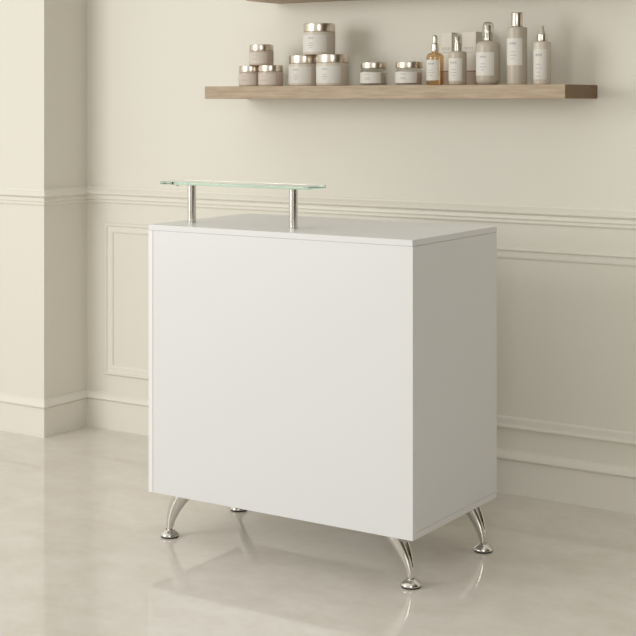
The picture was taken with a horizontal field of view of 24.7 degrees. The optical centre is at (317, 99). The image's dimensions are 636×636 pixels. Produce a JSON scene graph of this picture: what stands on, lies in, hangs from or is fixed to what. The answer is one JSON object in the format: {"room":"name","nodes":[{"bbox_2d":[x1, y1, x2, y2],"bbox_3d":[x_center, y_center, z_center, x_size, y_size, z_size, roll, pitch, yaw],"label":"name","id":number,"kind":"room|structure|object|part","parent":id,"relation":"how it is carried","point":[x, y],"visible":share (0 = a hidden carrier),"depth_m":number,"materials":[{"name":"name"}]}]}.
{"room":"salon","nodes":[
{"label":"salon","id":0,"kind":"room"},
{"bbox_2d":[0,0,86,398],"bbox_3d":[-1.913,-0.065,6.397,2.245,2.750,0.347,0,0,33],"label":"pillar","id":1,"kind":"structure","parent":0,"point":[43,43],"depth_m":5.72,"materials":[{"name":"paint"}]},
{"bbox_2d":[0,186,87,205],"bbox_3d":[-1.936,0.379,6.339,2.270,0.065,0.274,0,0,33],"label":"trim","id":2,"kind":"structure","parent":1,"relation":"attached to","point":[24,196],"depth_m":5.70,"materials":[{"name":"white paint"}]},
{"bbox_2d":[0,426,635,635],"bbox_3d":[-1.600,1.360,2.408,7.100,0.100,6.710,0,0,33],"label":"floor","id":3,"kind":"structure","parent":0,"point":[83,552],"depth_m":4.08,"materials":[{"name":"stone"}]},
{"bbox_2d":[149,180,496,589],"bbox_3d":[0.011,0.778,4.299,0.934,1.064,0.508,0,0,33],"label":"reception desk","id":4,"kind":"object","parent":3,"relation":"on","point":[336,372],"visible":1,"depth_m":4.07,"materials":[{"name":"white laminate"}]},
{"bbox_3d":[-0.361,0.779,4.540,0.016,0.780,0.508,0,0,33],"label":"panel","id":5,"kind":"part","parent":4,"relation":"part of","materials":[{"name":"white laminate"}]},
{"bbox_3d":[-0.409,1.232,4.335,0.099,0.120,0.054,0,0,33],"label":"leg","id":6,"kind":"part","parent":4,"relation":"part of","materials":[{"name":"silver metal"}]},
{"bbox_3d":[-0.382,0.313,4.395,0.027,0.116,0.027,0,0,33],"label":"post","id":7,"kind":"part","parent":4,"relation":"part of","materials":[{"name":"silver metal"}]},
{"bbox_3d":[-0.116,0.778,4.090,0.884,0.780,0.015,0,0,33],"label":"panel","id":8,"kind":"part","parent":4,"relation":"part of","materials":[{"name":"white laminate"}]},
{"bbox_3d":[-0.071,0.313,4.194,0.027,0.116,0.027,0,0,33],"label":"post","id":9,"kind":"part","parent":4,"relation":"part of","materials":[{"name":"silver metal"}]},
{"bbox_3d":[0.010,0.380,4.300,0.900,0.017,0.508,0,0,33],"label":"panel","id":10,"kind":"part","parent":4,"relation":"part of","materials":[{"name":"white laminate"}]},
{"bbox_3d":[0.214,1.232,3.931,0.099,0.120,0.054,0,0,33],"label":"leg","id":11,"kind":"part","parent":4,"relation":"part of","materials":[{"name":"silver metal"}]},
{"bbox_3d":[0.386,0.769,4.067,0.016,0.761,0.492,0,0,33],"label":"panel","id":12,"kind":"part","parent":4,"relation":"part of","materials":[{"name":"white laminate"}]},
{"bbox_3d":[0.015,1.159,4.307,0.900,0.018,0.492,0,0,33],"label":"panel","id":13,"kind":"part","parent":4,"relation":"part of","materials":[{"name":"white laminate"}]},
{"bbox_3d":[0.445,1.232,4.241,0.099,0.120,0.054,0,0,33],"label":"leg","id":14,"kind":"part","parent":4,"relation":"part of","materials":[{"name":"silver metal"}]},
{"bbox_2d":[87,0,635,466],"bbox_3d":[1.136,-0.065,4.575,4.855,2.750,0.100,0,0,33],"label":"wall","id":15,"kind":"structure","parent":0,"point":[566,331],"depth_m":5.04,"materials":[{"name":"paint"}]},
{"bbox_2d":[246,0,353,3],"bbox_3d":[0.378,-0.375,4.889,1.386,0.042,0.195,0,0,33],"label":"shelf","id":16,"kind":"object","parent":15,"relation":"attached to","point":[264,1],"visible":1,"depth_m":5.22,"materials":[{"name":"brown wood"}]},
{"bbox_2d":[0,389,635,513],"bbox_3d":[0.094,1.237,5.030,7.100,0.146,0.270,0,0,33],"label":"baseboard","id":17,"kind":"structure","parent":15,"relation":"attached to","point":[593,484],"depth_m":4.83,"materials":[{"name":"white paint"}]},
{"bbox_2d":[87,186,635,229],"bbox_3d":[1.102,0.379,4.524,4.857,0.065,0.027,0,0,33],"label":"trim","id":18,"kind":"structure","parent":15,"relation":"attached to","point":[615,218],"depth_m":5.08,"materials":[{"name":"white paint"}]},
{"bbox_2d":[105,222,635,445],"bbox_3d":[0.455,0.791,4.949,3.105,0.606,0.015,0,0,33],"label":"trim","id":19,"kind":"structure","parent":15,"relation":"attached to","point":[540,254],"depth_m":4.80,"materials":[{"name":"white paint"}]},
{"bbox_2d":[205,84,596,98],"bbox_3d":[0.246,-0.026,4.937,1.386,0.044,0.258,0,0,33],"label":"floating shelf","id":20,"kind":"object","parent":15,"relation":"attached to","point":[518,91],"visible":1,"depth_m":4.76,"materials":[{"name":"brown wood"}]},
{"bbox_2d":[239,66,258,85],"bbox_3d":[-0.242,-0.086,5.241,0.088,0.074,0.089,0,0,33],"label":"jar","id":21,"kind":"object","parent":20,"relation":"on","point":[248,75],"visible":0.72,"depth_m":5.20,"materials":[{"name":"beige"}]},
{"bbox_3d":[-0.242,-0.112,5.241,0.087,0.023,0.087,0,0,33],"label":"lid","id":22,"kind":"part","parent":21,"relation":"part of","materials":[{"name":"beige metal"}]},
{"bbox_2d":[258,65,282,85],"bbox_3d":[-0.168,-0.086,5.163,0.088,0.074,0.089,0,0,33],"label":"jar","id":23,"kind":"object","parent":20,"relation":"on","point":[268,75],"visible":0.87,"depth_m":5.13,"materials":[{"name":"beige glass"}]},
{"bbox_2d":[249,44,273,65],"bbox_3d":[-0.203,-0.161,5.201,0.088,0.074,0.089,0,0,29],"label":"jar","id":24,"kind":"object","parent":23,"relation":"on","point":[259,54],"visible":0.94,"depth_m":5.16,"materials":[{"name":"beige"}]},
{"bbox_3d":[-0.203,-0.187,5.202,0.087,0.023,0.087,0,0,29],"label":"lid","id":25,"kind":"part","parent":24,"relation":"part of","materials":[{"name":"beige metal"}]},
{"bbox_3d":[-0.168,-0.112,5.164,0.087,0.023,0.087,0,0,33],"label":"lid","id":26,"kind":"part","parent":23,"relation":"part of","materials":[{"name":"beige metal"}]},
{"bbox_2d":[288,55,316,85],"bbox_3d":[-0.048,-0.103,5.128,0.113,0.108,0.114,0,0,33],"label":"jar","id":27,"kind":"object","parent":20,"relation":"on","point":[302,68],"visible":0.79,"depth_m":5.08,"materials":[{"name":"beige glass"}]},
{"bbox_3d":[-0.048,-0.143,5.129,0.111,0.029,0.111,0,0,33],"label":"lid","id":28,"kind":"part","parent":27,"relation":"part of","materials":[{"name":"beige metal"}]},
{"bbox_2d":[316,54,348,85],"bbox_3d":[0.050,-0.103,5.020,0.113,0.108,0.114,0,0,30],"label":"jar","id":29,"kind":"object","parent":20,"relation":"on","point":[331,69],"visible":0.98,"depth_m":4.97,"materials":[{"name":"beige glass"}]},
{"bbox_2d":[303,23,334,54],"bbox_3d":[0.004,-0.212,5.070,0.113,0.108,0.114,0,0,31],"label":"jar","id":30,"kind":"object","parent":29,"relation":"on","point":[318,38],"visible":0.97,"depth_m":5.02,"materials":[{"name":"beige"}]},
{"bbox_3d":[0.004,-0.252,5.071,0.111,0.029,0.111,0,0,31],"label":"lid","id":31,"kind":"part","parent":30,"relation":"part of","materials":[{"name":"beige metal"}]},
{"bbox_3d":[0.050,-0.143,5.021,0.111,0.029,0.111,0,0,30],"label":"lid","id":32,"kind":"part","parent":29,"relation":"part of","materials":[{"name":"beige metal"}]},
{"bbox_2d":[360,62,386,83],"bbox_3d":[0.190,-0.088,4.936,0.093,0.079,0.094,0,0,33],"label":"jar","id":33,"kind":"object","parent":20,"relation":"on","point":[365,77],"visible":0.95,"depth_m":4.90,"materials":[{"name":"beige glass"}]},
{"bbox_3d":[0.190,-0.117,4.936,0.090,0.021,0.090,0,0,33],"label":"lid","id":34,"kind":"part","parent":33,"relation":"part of","materials":[{"name":"beige metal"}]},
{"bbox_2d":[395,62,422,83],"bbox_3d":[0.305,-0.088,4.862,0.093,0.079,0.094,0,0,31],"label":"jar","id":35,"kind":"object","parent":20,"relation":"on","point":[400,77],"visible":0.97,"depth_m":4.82,"materials":[{"name":"beige glass"}]},
{"bbox_3d":[0.305,-0.117,4.862,0.090,0.021,0.090,0,0,31],"label":"lid","id":36,"kind":"part","parent":35,"relation":"part of","materials":[{"name":"beige metal"}]},
{"bbox_2d":[426,35,438,79],"bbox_3d":[0.387,-0.132,4.808,0.057,0.166,0.058,0,0,33],"label":"dropper bottle","id":37,"kind":"object","parent":20,"relation":"on","point":[432,66],"visible":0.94,"depth_m":4.79,"materials":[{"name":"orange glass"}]},
{"bbox_3d":[0.387,-0.201,4.809,0.017,0.028,0.017,0,0,33],"label":"bulb","id":38,"kind":"part","parent":37,"relation":"part of","materials":[{"name":"silver metal"}]},
{"bbox_2d":[440,32,457,84],"bbox_3d":[0.442,-0.138,4.890,0.043,0.178,0.046,0,0,33],"label":"carton","id":39,"kind":"object","parent":20,"relation":"on","point":[447,38],"visible":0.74,"depth_m":4.87,"materials":[{"name":"beige cardboard"}]},
{"bbox_2d":[448,34,466,84],"bbox_3d":[0.458,-0.133,4.763,0.059,0.168,0.060,0,0,33],"label":"pump bottle","id":40,"kind":"object","parent":20,"relation":"on","point":[457,60],"visible":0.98,"depth_m":4.74,"materials":[{"name":"beige plastic"}]},
{"bbox_2d":[462,32,481,84],"bbox_3d":[0.513,-0.138,4.843,0.053,0.178,0.046,0,0,33],"label":"carton","id":41,"kind":"object","parent":20,"relation":"on","point":[469,39],"visible":0.73,"depth_m":4.82,"materials":[{"name":"beige cardboard"}]},
{"bbox_2d":[476,25,499,84],"bbox_3d":[0.550,-0.151,4.697,0.078,0.204,0.079,0,0,33],"label":"pump bottle","id":42,"kind":"object","parent":20,"relation":"on","point":[487,51],"visible":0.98,"depth_m":4.67,"materials":[{"name":"beige"}]},
{"bbox_2d":[507,12,526,84],"bbox_3d":[0.637,-0.164,4.647,0.065,0.231,0.066,0,0,33],"label":"bottle","id":43,"kind":"object","parent":20,"relation":"on","point":[516,34],"visible":0.96,"depth_m":4.62,"materials":[{"name":"beige plastic"}]},
{"bbox_2d":[533,26,550,83],"bbox_3d":[0.710,-0.142,4.600,0.055,0.187,0.056,0,0,33],"label":"dropper bottle","id":44,"kind":"object","parent":20,"relation":"on","point":[542,48],"visible":0.91,"depth_m":4.58,"materials":[{"name":"beige plastic"}]},
{"bbox_3d":[0.710,-0.222,4.601,0.018,0.027,0.018,0,0,33],"label":"bulb","id":45,"kind":"part","parent":44,"relation":"part of","materials":[{"name":"beige"}]}
]}

